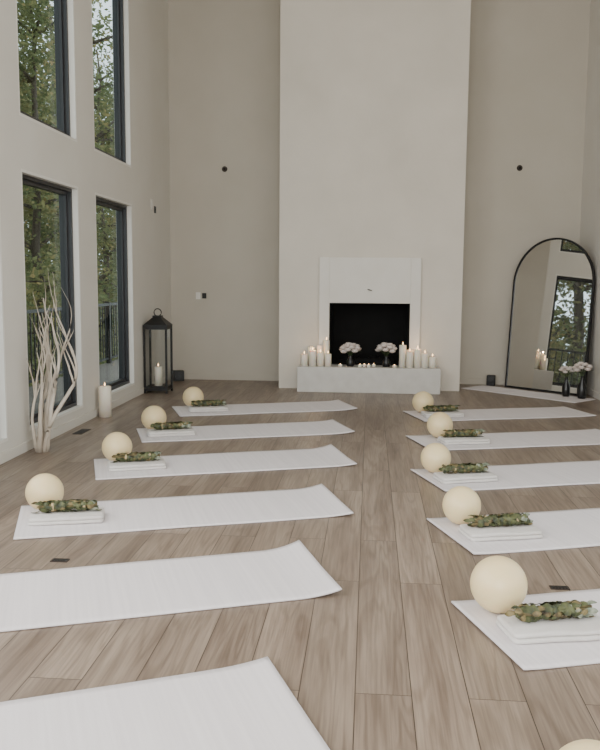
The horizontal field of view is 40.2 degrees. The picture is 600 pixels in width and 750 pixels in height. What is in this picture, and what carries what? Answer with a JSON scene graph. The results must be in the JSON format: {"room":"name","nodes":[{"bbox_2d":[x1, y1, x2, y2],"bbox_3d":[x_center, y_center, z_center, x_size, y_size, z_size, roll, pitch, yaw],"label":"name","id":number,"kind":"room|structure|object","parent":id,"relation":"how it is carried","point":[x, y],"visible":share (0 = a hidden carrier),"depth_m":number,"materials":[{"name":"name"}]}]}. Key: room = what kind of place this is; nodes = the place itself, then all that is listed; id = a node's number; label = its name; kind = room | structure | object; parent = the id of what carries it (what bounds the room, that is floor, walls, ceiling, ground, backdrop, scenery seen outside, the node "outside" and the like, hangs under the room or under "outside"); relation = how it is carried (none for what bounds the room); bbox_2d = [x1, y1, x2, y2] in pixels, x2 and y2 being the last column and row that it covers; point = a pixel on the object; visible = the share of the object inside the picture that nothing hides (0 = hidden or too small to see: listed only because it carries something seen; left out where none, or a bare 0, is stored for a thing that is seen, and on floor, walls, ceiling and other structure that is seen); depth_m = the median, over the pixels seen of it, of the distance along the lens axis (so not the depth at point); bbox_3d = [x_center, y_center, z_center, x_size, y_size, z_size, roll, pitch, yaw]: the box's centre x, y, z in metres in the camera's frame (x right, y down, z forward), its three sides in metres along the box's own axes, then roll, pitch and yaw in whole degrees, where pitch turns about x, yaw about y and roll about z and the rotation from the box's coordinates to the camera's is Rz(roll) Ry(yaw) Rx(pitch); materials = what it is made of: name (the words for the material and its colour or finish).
{"room":"exercise studio","nodes":[
{"label":"exercise studio","id":0,"kind":"room"},
{"bbox_2d":[0,0,170,452],"bbox_3d":[-2.343,-1.984,3.508,0.180,5.700,14.360,1,7,5],"label":"wall","id":1,"kind":"structure","parent":0,"point":[25,144],"depth_m":7.54,"materials":[{"name":"paint"}]},
{"bbox_2d":[0,213,7,443],"bbox_3d":[-2.216,-0.441,5.230,0.160,1.960,1.120,1,7,5],"label":"window","id":2,"kind":"structure","parent":1,"relation":"in","point":[3,392],"depth_m":5.81,"materials":[{"name":"white"}]},
{"bbox_2d":[15,0,76,141],"bbox_3d":[-2.070,-2.893,6.471,0.160,1.870,1.200,1,7,5],"label":"window","id":3,"kind":"structure","parent":1,"relation":"in","point":[64,27],"depth_m":7.04,"materials":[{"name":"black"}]},
{"bbox_2d":[21,169,82,430],"bbox_3d":[-2.087,-0.614,6.735,0.160,1.960,1.200,1,7,5],"label":"window","id":4,"kind":"structure","parent":1,"relation":"in","point":[68,193],"depth_m":7.24,"materials":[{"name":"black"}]},
{"bbox_2d":[0,374,170,464],"bbox_3d":[-2.267,0.812,3.823,0.014,0.075,14.000,1,7,5],"label":"baseboard","id":5,"kind":"structure","parent":1,"relation":"attached to","point":[7,455],"depth_m":7.04,"materials":[{"name":"paint"}]},
{"bbox_2d":[91,0,130,167],"bbox_3d":[-1.931,-3.080,8.094,0.160,1.870,1.200,1,7,5],"label":"window","id":6,"kind":"structure","parent":1,"relation":"in","point":[120,8],"depth_m":8.64,"materials":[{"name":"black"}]},
{"bbox_2d":[95,192,134,394],"bbox_3d":[-1.949,-0.800,8.358,0.160,1.960,1.200,1,7,5],"label":"window","id":7,"kind":"structure","parent":1,"relation":"in","point":[123,209],"depth_m":8.88,"materials":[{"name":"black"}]},
{"bbox_2d":[0,379,599,749],"bbox_3d":[0.286,0.952,3.621,5.500,0.120,14.360,1,7,5],"label":"floor","id":8,"kind":"structure","parent":0,"point":[386,660],"depth_m":3.62,"materials":[{"name":"brown wood"}]},
{"bbox_2d":[26,275,77,452],"bbox_3d":[-1.881,-0.107,6.141,0.299,1.382,0.511,-6,9,-44],"label":"dried branches","id":9,"kind":"object","parent":8,"relation":"on","point":[42,441],"visible":1,"depth_m":6.12,"materials":[{"name":"beige wood"}]},
{"bbox_2d":[50,558,69,561],"bbox_3d":[-1.113,0.858,3.800,0.080,0.006,0.040,1,7,5],"label":"floor vent","id":10,"kind":"object","parent":8,"relation":"in","point":[53,559],"visible":1,"depth_m":3.79,"materials":[{"name":"brown metal"}]},
{"bbox_2d":[73,429,90,433],"bbox_3d":[-1.863,0.481,7.003,0.080,0.006,0.240,1,7,5],"label":"floor vent","id":11,"kind":"object","parent":8,"relation":"in","point":[81,431],"visible":1,"depth_m":6.98,"materials":[{"name":"brown metal"}]},
{"bbox_2d":[98,383,111,417],"bbox_3d":[-1.845,0.231,7.761,0.120,0.330,0.120,1,7,5],"label":"pillar candle","id":12,"kind":"object","parent":8,"relation":"on","point":[104,392],"visible":1,"depth_m":7.72,"materials":[{"name":"beige wax"}]},
{"bbox_2d":[143,308,172,393],"bbox_3d":[-1.635,-0.284,9.451,0.276,0.968,0.276,1,7,5],"label":"candle lantern","id":13,"kind":"object","parent":8,"relation":"on","point":[157,322],"visible":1,"depth_m":9.38,"materials":[{"name":"black metal"}]},
{"bbox_2d":[0,656,329,749],"bbox_3d":[-0.868,1.037,2.176,1.848,0.023,0.670,-2,7,-20],"label":"yoga mat","id":14,"kind":"object","parent":8,"relation":"on","point":[248,705],"visible":1,"depth_m":2.43,"materials":[{"name":"plastic"}]},
{"bbox_2d":[0,540,341,631],"bbox_3d":[-0.799,0.881,3.432,1.849,0.045,0.620,-2,7,-17],"label":"yoga mat","id":15,"kind":"object","parent":8,"relation":"on","point":[290,572],"visible":1,"depth_m":3.46,"materials":[{"name":"plastic"}]},
{"bbox_2d":[173,370,183,380],"bbox_3d":[-1.567,0.009,10.567,0.140,0.130,0.126,-1,7,-12],"label":"speaker","id":16,"kind":"object","parent":8,"relation":"on","point":[178,375],"visible":0.89,"depth_m":10.51},
{"bbox_2d":[13,484,353,539],"bbox_3d":[-0.646,0.752,4.616,1.789,0.032,0.620,-1,7,-15],"label":"yoga mat","id":17,"kind":"object","parent":8,"relation":"on","point":[143,514],"visible":0.91,"depth_m":4.59,"materials":[{"name":"plastic"}]},
{"bbox_2d":[25,473,63,509],"bbox_3d":[-1.426,0.654,4.580,0.208,0.208,0.208,6,8,39],"label":"exercise ball","id":18,"kind":"object","parent":17,"relation":"on","point":[45,486],"visible":0.7,"depth_m":4.51,"materials":[{"name":"beige rubber"}]},
{"bbox_2d":[28,506,104,525],"bbox_3d":[-1.254,0.759,4.415,0.392,0.040,0.198,-1,7,-11],"label":"folded towel","id":19,"kind":"object","parent":17,"relation":"on","point":[90,516],"visible":0.84,"depth_m":4.34,"materials":[{"name":"fabric"}]},
{"bbox_2d":[31,499,101,512],"bbox_3d":[-1.260,0.704,4.429,0.375,0.064,0.084,-1,7,-11],"label":"herb bundle","id":20,"kind":"object","parent":19,"relation":"on","point":[78,504],"visible":1,"depth_m":4.41,"materials":[{"name":"green plant"}]},
{"bbox_2d":[94,444,356,479],"bbox_3d":[-0.542,0.609,5.843,1.789,0.037,0.620,-1,7,-15],"label":"yoga mat","id":21,"kind":"object","parent":8,"relation":"on","point":[328,455],"visible":0.85,"depth_m":5.83,"materials":[{"name":"plastic"}]},
{"bbox_2d":[102,432,131,460],"bbox_3d":[-1.297,0.510,5.813,0.213,0.212,0.212,-4,8,-34],"label":"exercise ball","id":22,"kind":"object","parent":21,"relation":"on","point":[113,443],"visible":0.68,"depth_m":5.74,"materials":[{"name":"beige rubber"}]},
{"bbox_2d":[107,458,165,471],"bbox_3d":[-1.125,0.617,5.650,0.392,0.040,0.200,-2,7,-16],"label":"folded towel","id":23,"kind":"object","parent":21,"relation":"on","point":[160,463],"visible":0.89,"depth_m":5.58,"materials":[{"name":"fabric"}]},
{"bbox_2d":[110,451,160,462],"bbox_3d":[-1.131,0.562,5.661,0.353,0.066,0.079,-1,7,-14],"label":"herb bundle","id":24,"kind":"object","parent":23,"relation":"on","point":[133,456],"visible":1,"depth_m":5.64,"materials":[{"name":"green plant"}]},
{"bbox_2d":[136,419,354,442],"bbox_3d":[-0.478,0.474,7.065,1.788,0.024,0.620,-1,7,-15],"label":"yoga mat","id":25,"kind":"object","parent":8,"relation":"on","point":[327,427],"visible":0.82,"depth_m":7.04,"materials":[{"name":"plastic"}]},
{"bbox_2d":[141,406,166,428],"bbox_3d":[-1.252,0.369,7.029,0.214,0.214,0.214,0,7,0],"label":"exercise ball","id":26,"kind":"object","parent":25,"relation":"on","point":[150,415],"visible":0.68,"depth_m":6.95,"materials":[{"name":"beige rubber"}]},
{"bbox_2d":[146,427,194,436],"bbox_3d":[-1.081,0.476,6.865,0.392,0.040,0.202,-1,7,-16],"label":"folded towel","id":27,"kind":"object","parent":25,"relation":"on","point":[150,432],"visible":0.96,"depth_m":6.79,"materials":[{"name":"fabric"}]},
{"bbox_2d":[150,421,192,429],"bbox_3d":[-1.078,0.422,6.878,0.356,0.064,0.081,-2,7,-19],"label":"herb bundle","id":28,"kind":"object","parent":27,"relation":"on","point":[166,425],"visible":1,"depth_m":6.86,"materials":[{"name":"green plant"}]},
{"bbox_2d":[172,400,356,416],"bbox_3d":[-0.365,0.329,8.325,1.789,0.025,0.620,-1,7,-16],"label":"yoga mat","id":29,"kind":"object","parent":8,"relation":"on","point":[334,405],"visible":0.87,"depth_m":8.30,"materials":[{"name":"plastic"}]},
{"bbox_2d":[183,387,203,405],"bbox_3d":[-1.081,0.224,8.299,0.212,0.212,0.212,-2,7,-20],"label":"exercise ball","id":30,"kind":"object","parent":29,"relation":"on","point":[190,394],"visible":0.73,"depth_m":8.22,"materials":[{"name":"beige rubber"}]},
{"bbox_2d":[188,405,228,411],"bbox_3d":[-0.908,0.331,8.137,0.392,0.040,0.201,-1,7,-14],"label":"folded towel","id":31,"kind":"object","parent":29,"relation":"on","point":[196,408],"visible":0.94,"depth_m":8.06,"materials":[{"name":"fabric"}]},
{"bbox_2d":[190,399,226,406],"bbox_3d":[-0.909,0.276,8.149,0.368,0.065,0.082,-1,7,-14],"label":"herb bundle","id":32,"kind":"object","parent":31,"relation":"on","point":[217,402],"visible":1,"depth_m":8.13,"materials":[{"name":"green plant"}]},
{"bbox_2d":[297,364,440,393],"bbox_3d":[0.806,0.047,9.674,1.660,0.295,0.318,1,7,5],"label":"hearth","id":33,"kind":"object","parent":8,"relation":"on","point":[344,379],"visible":1,"depth_m":9.52,"materials":[{"name":"white stone"}]},
{"bbox_2d":[301,337,331,366],"bbox_3d":[0.193,-0.277,9.669,0.363,0.340,0.202,1,7,5],"label":"cluster","id":34,"kind":"object","parent":33,"relation":"on","point":[323,356],"visible":1,"depth_m":9.61,"materials":[{"name":"beige wax"}]},
{"bbox_2d":[339,342,360,366],"bbox_3d":[0.592,-0.242,9.640,0.273,0.281,0.277,1,7,7],"label":"flower vase","id":35,"kind":"object","parent":33,"relation":"on","point":[352,347],"visible":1,"depth_m":9.59,"materials":[{"name":"black"}]},
{"bbox_2d":[338,364,395,367],"bbox_3d":[0.788,-0.115,9.597,0.678,0.042,0.108,1,7,5],"label":"candles","id":36,"kind":"object","parent":33,"relation":"on","point":[339,365],"visible":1,"depth_m":9.58,"materials":[{"name":"beige wax"}]},
{"bbox_2d":[375,342,396,366],"bbox_3d":[1.010,-0.238,9.601,0.261,0.286,0.258,0,7,-5],"label":"flower vase","id":37,"kind":"object","parent":33,"relation":"on","point":[385,347],"visible":1,"depth_m":9.57,"materials":[{"name":"black"}]},
{"bbox_2d":[399,343,435,367],"bbox_3d":[1.372,-0.237,9.573,0.429,0.300,0.202,1,7,5],"label":"cluster","id":38,"kind":"object","parent":33,"relation":"on","point":[405,356],"visible":1,"depth_m":9.52,"materials":[{"name":"beige wax"}]},
{"bbox_2d":[279,0,470,390],"bbox_3d":[0.870,-2.696,9.869,2.160,5.700,0.700,1,7,5],"label":"chimney breast","id":39,"kind":"object","parent":8,"relation":"on","point":[374,93],"visible":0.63,"depth_m":9.54,"materials":[{"name":"paint"}]},
{"bbox_2d":[319,257,421,361],"bbox_3d":[0.823,-0.748,9.713,1.190,1.274,0.059,1,7,5],"label":"fireplace surround","id":40,"kind":"object","parent":39,"relation":"attached to","point":[342,279],"depth_m":9.65,"materials":[{"name":"white paint"}]},
{"bbox_2d":[486,375,495,385],"bbox_3d":[2.405,0.067,10.326,0.100,0.130,0.096,3,7,22],"label":"speaker","id":41,"kind":"object","parent":8,"relation":"on","point":[490,381],"visible":0.99,"depth_m":10.29},
{"bbox_2d":[403,406,595,421],"bbox_3d":[1.955,0.379,8.081,1.768,0.015,0.600,-1,7,-12],"label":"yoga mat","id":42,"kind":"object","parent":8,"relation":"on","point":[539,412],"visible":0.8,"depth_m":8.07,"materials":[{"name":"plastic"}]},
{"bbox_2d":[412,391,433,411],"bbox_3d":[1.213,0.266,8.082,0.212,0.212,0.212,3,7,17],"label":"exercise ball","id":43,"kind":"object","parent":42,"relation":"on","point":[421,399],"visible":0.73,"depth_m":8.01,"materials":[{"name":"beige rubber"}]},
{"bbox_2d":[421,411,464,417],"bbox_3d":[1.376,0.374,7.908,0.393,0.041,0.202,-1,7,-11],"label":"folded towel","id":44,"kind":"object","parent":42,"relation":"on","point":[426,414],"visible":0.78,"depth_m":7.84,"materials":[{"name":"fabric"}]},
{"bbox_2d":[423,405,459,411],"bbox_3d":[1.375,0.319,7.924,0.371,0.065,0.085,-1,7,-8],"label":"herb bundle","id":45,"kind":"object","parent":44,"relation":"on","point":[432,408],"visible":1,"depth_m":7.90,"materials":[{"name":"green plant"}]},
{"bbox_2d":[406,429,599,449],"bbox_3d":[1.814,0.529,6.777,1.768,0.016,0.600,-1,7,-12],"label":"yoga mat","id":46,"kind":"object","parent":8,"relation":"on","point":[588,436],"visible":0.77,"depth_m":6.75,"materials":[{"name":"plastic"}]},
{"bbox_2d":[427,412,452,437],"bbox_3d":[1.159,0.414,6.797,0.214,0.214,0.214,-3,8,-30],"label":"exercise ball","id":47,"kind":"object","parent":46,"relation":"on","point":[437,422],"visible":0.86,"depth_m":6.72,"materials":[{"name":"beige plastic"}]},
{"bbox_2d":[437,435,489,444],"bbox_3d":[1.323,0.522,6.623,0.393,0.041,0.203,-1,7,-11],"label":"folded towel","id":48,"kind":"object","parent":46,"relation":"on","point":[482,439],"visible":0.88,"depth_m":6.55,"materials":[{"name":"fabric"}]},
{"bbox_2d":[441,429,484,436],"bbox_3d":[1.322,0.468,6.637,0.363,0.064,0.083,-1,7,-8],"label":"herb bundle","id":49,"kind":"object","parent":48,"relation":"on","point":[467,432],"visible":1,"depth_m":6.62,"materials":[{"name":"green plant"}]},
{"bbox_2d":[410,460,599,490],"bbox_3d":[1.691,0.668,5.567,1.768,0.015,0.600,-1,7,-13],"label":"yoga mat","id":50,"kind":"object","parent":8,"relation":"on","point":[576,472],"visible":0.74,"depth_m":5.49,"materials":[{"name":"plastic"}]},
{"bbox_2d":[421,443,450,472],"bbox_3d":[0.919,0.561,5.549,0.204,0.204,0.204,-1,7,-13],"label":"exercise ball","id":51,"kind":"object","parent":50,"relation":"on","point":[434,455],"visible":0.79,"depth_m":5.47,"materials":[{"name":"beige rubber"}]},
{"bbox_2d":[433,470,497,483],"bbox_3d":[1.084,0.665,5.378,0.394,0.041,0.205,-1,7,-14],"label":"folded towel","id":52,"kind":"object","parent":50,"relation":"on","point":[488,476],"visible":0.84,"depth_m":5.30,"materials":[{"name":"fabric"}]},
{"bbox_2d":[439,462,489,473],"bbox_3d":[1.083,0.610,5.393,0.346,0.065,0.082,-1,7,-11],"label":"herb bundle","id":53,"kind":"object","parent":52,"relation":"on","point":[455,468],"visible":1,"depth_m":5.37,"materials":[{"name":"green plant"}]},
{"bbox_2d":[426,508,599,554],"bbox_3d":[1.621,0.803,4.397,1.768,0.015,0.600,-1,7,-13],"label":"yoga mat","id":54,"kind":"object","parent":8,"relation":"on","point":[577,528],"visible":0.72,"depth_m":4.22,"materials":[{"name":"plastic"}]},
{"bbox_2d":[442,486,480,524],"bbox_3d":[0.864,0.696,4.382,0.204,0.204,0.204,4,8,31],"label":"exercise ball","id":55,"kind":"object","parent":54,"relation":"on","point":[459,502],"visible":0.94,"depth_m":4.31,"materials":[{"name":"beige rubber"}]},
{"bbox_2d":[459,524,542,541],"bbox_3d":[1.030,0.799,4.210,0.394,0.041,0.206,-1,7,-11],"label":"folded towel","id":56,"kind":"object","parent":54,"relation":"on","point":[516,532],"visible":0.75,"depth_m":4.14,"materials":[{"name":"fabric"}]},
{"bbox_2d":[463,512,532,527],"bbox_3d":[1.024,0.745,4.224,0.362,0.065,0.085,-1,7,-11],"label":"herb bundle","id":57,"kind":"object","parent":56,"relation":"on","point":[507,519],"visible":1,"depth_m":4.20,"materials":[{"name":"green plant"}]},
{"bbox_2d":[451,589,599,669],"bbox_3d":[1.542,0.937,3.237,1.768,0.015,0.600,-1,7,-13],"label":"yoga mat","id":58,"kind":"object","parent":8,"relation":"on","point":[537,656],"visible":0.52,"depth_m":2.94,"materials":[{"name":"plastic"}]},
{"bbox_2d":[470,556,527,612],"bbox_3d":[0.780,0.822,3.220,0.220,0.220,0.220,4,7,27],"label":"exercise ball","id":59,"kind":"object","parent":58,"relation":"on","point":[497,583],"visible":0.98,"depth_m":3.14,"materials":[{"name":"beige rubber"}]},
{"bbox_2d":[496,613,599,644],"bbox_3d":[0.946,0.933,3.049,0.393,0.040,0.206,-1,7,-8],"label":"folded towel","id":60,"kind":"object","parent":58,"relation":"on","point":[571,629],"visible":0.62,"depth_m":2.98,"materials":[{"name":"fabric"}]},
{"bbox_2d":[505,600,597,622],"bbox_3d":[0.947,0.879,3.065,0.361,0.063,0.086,-1,7,-11],"label":"herb bundle","id":61,"kind":"object","parent":60,"relation":"on","point":[529,612],"visible":1,"depth_m":3.04,"materials":[{"name":"green plant"}]},
{"bbox_2d":[462,385,595,402],"bbox_3d":[2.632,0.215,9.573,0.440,0.008,1.528,-5,9,-41],"label":"yoga mat","id":62,"kind":"object","parent":8,"relation":"on","point":[549,396],"visible":0.99,"depth_m":9.54,"materials":[{"name":"plastic"}]},
{"bbox_2d":[559,366,574,396],"bbox_3d":[3.025,0.069,9.304,0.200,0.348,0.197,-5,8,-37],"label":"flower vase","id":63,"kind":"object","parent":62,"relation":"on","point":[565,369],"visible":0.98,"depth_m":9.28,"materials":[{"name":"black"}]},
{"bbox_2d":[572,362,593,398],"bbox_3d":[3.150,0.058,9.150,0.235,0.408,0.238,-6,9,-42],"label":"flower vase","id":64,"kind":"object","parent":62,"relation":"on","point":[581,388],"visible":1,"depth_m":9.12,"materials":[{"name":"black"}]},
{"bbox_2d":[505,238,595,395],"bbox_3d":[2.962,-0.710,9.720,0.178,1.817,1.075,-5,9,-41],"label":"arched floor mirror","id":65,"kind":"object","parent":8,"relation":"on","point":[553,293],"visible":0.98,"depth_m":9.70,"materials":[{"name":"black metal"}]},
{"bbox_2d":[549,585,569,589],"bbox_3d":[1.110,0.908,3.505,0.080,0.006,0.040,1,7,5],"label":"floor vent","id":66,"kind":"object","parent":8,"relation":"in","point":[552,587],"visible":1,"depth_m":3.50,"materials":[{"name":"brown metal"}]},
{"bbox_3d":[1.441,1.086,1.939,1.768,0.015,0.600,-1,7,-13],"label":"yoga mat","id":67,"kind":"object","parent":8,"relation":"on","visible":0},
{"bbox_2d":[559,739,599,749],"bbox_3d":[0.689,0.973,1.925,0.216,0.216,0.216,2,7,9],"label":"exercise ball","id":68,"kind":"object","parent":67,"relation":"on","point":[583,744],"visible":1,"depth_m":1.93,"materials":[{"name":"beige rubber"}]},
{"bbox_2d":[168,0,590,378],"bbox_3d":[0.907,-2.746,10.305,5.140,5.700,0.180,1,7,5],"label":"wall","id":69,"kind":"structure","parent":0,"point":[528,59],"depth_m":10.25,"materials":[{"name":"paint"}]},
{"bbox_2d":[184,373,278,380],"bbox_3d":[-0.939,0.028,10.684,1.466,0.075,0.014,1,7,5],"label":"baseboard","id":70,"kind":"structure","parent":69,"relation":"attached to","point":[186,376],"depth_m":10.67,"materials":[{"name":"paint"}]},
{"bbox_2d":[459,378,504,384],"bbox_3d":[2.694,0.090,10.380,1.466,0.075,0.014,1,7,5],"label":"baseboard","id":71,"kind":"structure","parent":69,"relation":"attached to","point":[462,380],"depth_m":10.41,"materials":[{"name":"paint"}]},
{"bbox_2d":[579,0,599,392],"bbox_3d":[2.958,-1.893,3.065,0.180,5.700,14.360,1,7,5],"label":"wall","id":72,"kind":"structure","parent":0,"point":[590,203],"depth_m":9.52,"materials":[{"name":"paint"}]},
{"bbox_2d":[587,387,599,399],"bbox_3d":[2.840,0.899,3.397,0.014,0.075,14.000,1,7,5],"label":"baseboard","id":73,"kind":"structure","parent":72,"relation":"attached to","point":[590,392],"depth_m":9.33,"materials":[{"name":"paint"}]},
{"label":"outside","id":74,"kind":"structure","parent":0,"visible":0},
{"bbox_2d":[29,359,118,412],"bbox_3d":[-2.842,0.256,9.869,1.395,0.040,15.000,1,7,5],"label":"deck","id":75,"kind":"object","parent":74,"point":[108,372],"visible":0.06,"depth_m":11.12,"materials":[{"name":"grey wood"}]},
{"bbox_2d":[26,302,117,382],"bbox_3d":[-3.468,-0.276,9.861,0.070,1.010,15.000,1,7,5],"label":"deck railing","id":76,"kind":"object","parent":75,"relation":"on","point":[108,325],"visible":0.27,"depth_m":12.90,"materials":[{"name":"black metal"}]},
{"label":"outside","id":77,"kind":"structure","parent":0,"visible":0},
{"bbox_3d":[-8.306,1.922,21.135,100.000,0.200,120.000,1,7,5],"label":"ground","id":78,"kind":"structure","parent":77,"visible":0},
{"bbox_2d":[24,88,59,297],"bbox_3d":[-10.546,-5.285,27.558,6.412,12.639,6.965,5,8,36],"label":"tree","id":79,"kind":"object","parent":78,"relation":"on","point":[29,88],"visible":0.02,"depth_m":28.02,"materials":[{"name":"green plant"}]},
{"bbox_2d":[17,0,115,386],"bbox_3d":[-6.272,-3.986,19.768,5.000,11.924,5.934,4,8,29],"label":"tree","id":80,"kind":"object","parent":78,"relation":"on","point":[34,244],"visible":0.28,"depth_m":19.32,"materials":[{"name":"green plant"}]},
{"bbox_2d":[18,38,114,359],"bbox_3d":[-8.538,-4.424,25.473,5.801,11.436,6.301,4,8,30],"label":"tree","id":81,"kind":"object","parent":78,"relation":"on","point":[49,77],"visible":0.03,"depth_m":24.61,"materials":[{"name":"green plant"}]},
{"bbox_2d":[17,0,117,363],"bbox_3d":[-9.484,-7.934,32.203,6.535,16.874,7.337,1,7,1],"label":"tree","id":82,"kind":"object","parent":78,"relation":"on","point":[51,18],"visible":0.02,"depth_m":31.43,"materials":[{"name":"green plant"}]},
{"bbox_2d":[18,1,117,379],"bbox_3d":[-6.294,-6.722,23.680,6.380,16.472,7.163,7,9,44],"label":"tree","id":83,"kind":"object","parent":78,"relation":"on","point":[108,84],"visible":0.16,"depth_m":23.38,"materials":[{"name":"green plant"}]},
{"bbox_2d":[18,0,117,385],"bbox_3d":[-7.035,-4.610,15.987,6.981,14.028,5.882,6,8,38],"label":"tree","id":84,"kind":"object","parent":78,"relation":"on","point":[35,272],"visible":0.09,"depth_m":16.71,"materials":[{"name":"green plant"}]},
{"bbox_2d":[49,45,117,364],"bbox_3d":[-7.038,-5.268,29.269,5.147,12.274,6.108,-1,7,-15],"label":"tree","id":85,"kind":"object","parent":78,"relation":"on","point":[111,232],"visible":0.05,"depth_m":29.00,"materials":[{"name":"green plant"}]},
{"bbox_2d":[96,82,113,259],"bbox_3d":[-9.493,-8.016,43.367,5.602,14.464,6.289,1,7,7],"label":"tree","id":86,"kind":"object","parent":78,"relation":"on","point":[98,82],"visible":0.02,"depth_m":42.41,"materials":[{"name":"green plant"}]},
{"bbox_2d":[96,121,117,359],"bbox_3d":[-8.240,-5.961,37.469,5.954,11.737,6.467,-1,7,-13],"label":"tree","id":87,"kind":"object","parent":78,"relation":"on","point":[100,255],"visible":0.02,"depth_m":37.01,"materials":[{"name":"green plant"}]},
{"bbox_2d":[97,120,116,305],"bbox_3d":[-6.588,-5.997,35.274,6.799,12.338,6.259,-4,8,-35],"label":"tree","id":88,"kind":"object","parent":78,"relation":"on","point":[112,296],"visible":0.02,"depth_m":34.13,"materials":[{"name":"green plant"}]}
]}

